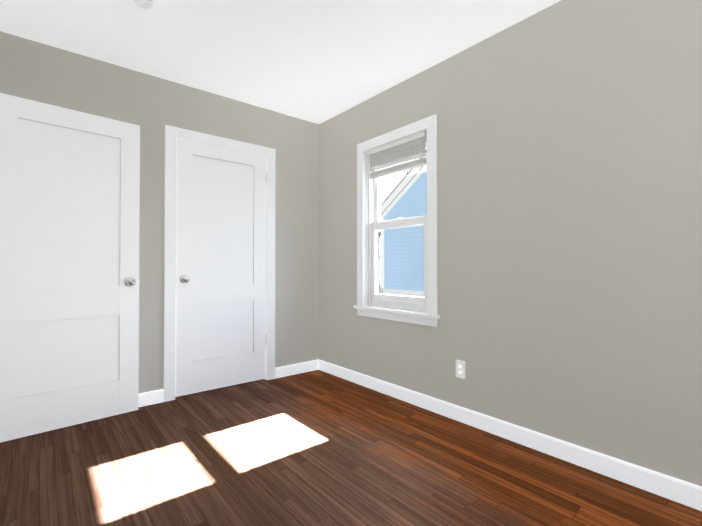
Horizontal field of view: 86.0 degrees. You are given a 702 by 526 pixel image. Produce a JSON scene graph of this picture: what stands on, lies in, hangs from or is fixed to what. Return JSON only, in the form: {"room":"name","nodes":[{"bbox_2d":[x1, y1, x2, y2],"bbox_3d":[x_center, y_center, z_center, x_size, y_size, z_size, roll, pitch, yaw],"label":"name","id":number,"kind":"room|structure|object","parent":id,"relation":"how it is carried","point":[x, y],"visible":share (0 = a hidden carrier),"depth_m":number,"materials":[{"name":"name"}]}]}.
{"room":"empty bedroom","nodes":[
{"label":"empty bedroom","id":0,"kind":"room"},
{"bbox_2d":[0,31,318,393],"bbox_3d":[-1.294,0.325,3.036,2.704,3.440,0.150,0,-1,-40],"label":"wall","id":1,"kind":"structure","parent":0,"point":[151,106],"depth_m":2.84,"materials":[{"name":"beige paint"}]},
{"bbox_2d":[0,93,139,442],"bbox_3d":[-1.778,0.027,2.394,0.784,2.000,0.178,1,-1,-44],"label":"entry door","id":2,"kind":"structure","parent":1,"relation":"in","point":[69,255],"depth_m":2.37,"materials":[{"name":"white wood"}]},
{"bbox_2d":[138,389,163,406],"bbox_3d":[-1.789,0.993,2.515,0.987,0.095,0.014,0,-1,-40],"label":"baseboard","id":3,"kind":"structure","parent":1,"relation":"attached to","point":[150,398],"depth_m":2.77,"materials":[{"name":"white wood"}]},
{"bbox_2d":[164,125,275,401],"bbox_3d":[-1.103,0.003,3.197,0.926,2.088,0.186,0,-1,-40],"label":"trim","id":4,"kind":"structure","parent":1,"relation":"attached to","point":[173,134],"depth_m":2.90,"materials":[{"name":"white wood"}]},
{"bbox_2d":[175,140,266,396],"bbox_3d":[-1.044,0.039,3.127,0.770,1.986,0.106,0,-1,-40],"label":"closet door","id":5,"kind":"structure","parent":1,"relation":"in","point":[220,338],"depth_m":3.12,"materials":[{"name":"white wood"}]},
{"bbox_2d":[275,360,318,378],"bbox_3d":[-0.504,1.004,3.574,0.491,0.095,0.014,0,-1,-40],"label":"baseboard","id":6,"kind":"structure","parent":1,"relation":"attached to","point":[292,369],"depth_m":3.56,"materials":[{"name":"white wood"}]},
{"bbox_2d":[0,0,560,123],"bbox_3d":[-0.533,-1.474,1.165,3.934,0.120,5.550,0,-1,-40],"label":"ceiling","id":7,"kind":"structure","parent":0,"point":[317,61],"depth_m":2.35,"materials":[{"name":"white paint"}]},
{"bbox_2d":[134,0,153,8],"bbox_3d":[-1.108,-1.390,2.007,0.101,0.030,0.101,0,-1,-40],"label":"smoke detector","id":8,"kind":"object","parent":7,"relation":"attached to","point":[146,4],"visible":1,"depth_m":2.00,"materials":[{"name":"white plastic"}]},
{"bbox_2d":[0,370,701,525],"bbox_3d":[-0.533,1.086,1.139,3.934,0.120,5.550,0,-1,-40],"label":"floor","id":9,"kind":"structure","parent":0,"point":[316,448],"depth_m":1.85,"materials":[{"name":"brown wood"}]},
{"bbox_2d":[319,0,701,486],"bbox_3d":[1.167,-0.185,2.063,0.150,2.440,4.791,0,-1,-40],"label":"wall","id":10,"kind":"structure","parent":0,"point":[569,221],"depth_m":2.01,"materials":[{"name":"beige paint"}]},
{"bbox_2d":[354,114,439,326],"bbox_3d":[0.393,-0.293,3.003,0.230,1.485,0.889,0,-1,-40],"label":"window","id":11,"kind":"structure","parent":10,"relation":"in","point":[374,303],"depth_m":2.99,"materials":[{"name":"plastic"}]},
{"bbox_2d":[367,130,426,196],"bbox_3d":[0.341,-0.758,2.966,0.038,0.399,0.621,0,-1,-40],"label":"window blind","id":12,"kind":"object","parent":11,"relation":"attached to","point":[407,148],"visible":0.98,"depth_m":2.94,"materials":[{"name":"white plastic"}]},
{"bbox_2d":[456,360,464,378],"bbox_3d":[0.719,0.700,2.474,0.008,0.114,0.070,0,-1,-40],"label":"electrical outlet plate","id":13,"kind":"object","parent":10,"relation":"attached to","point":[460,369],"visible":1,"depth_m":2.47,"materials":[{"name":"white plastic"}]},
{"bbox_2d":[318,359,701,510],"bbox_3d":[1.104,0.987,1.999,0.014,0.095,4.491,0,-1,-40],"label":"baseboard","id":14,"kind":"structure","parent":10,"relation":"attached to","point":[672,488],"depth_m":2.03,"materials":[{"name":"white wood"}]},
{"label":"outside","id":15,"kind":"structure","parent":0,"visible":0},
{"bbox_3d":[13.192,2.141,17.217,37.716,0.100,50.000,0,-1,-40],"label":"ground","id":16,"kind":"structure","parent":15,"visible":0},
{"bbox_2d":[378,151,426,296],"bbox_3d":[6.612,-0.967,11.599,9.656,6.000,7.700,0,-1,-40],"label":"house","id":17,"kind":"structure","parent":16,"relation":"on","point":[393,211],"depth_m":10.67,"materials":[{"name":"blue"}]}
]}

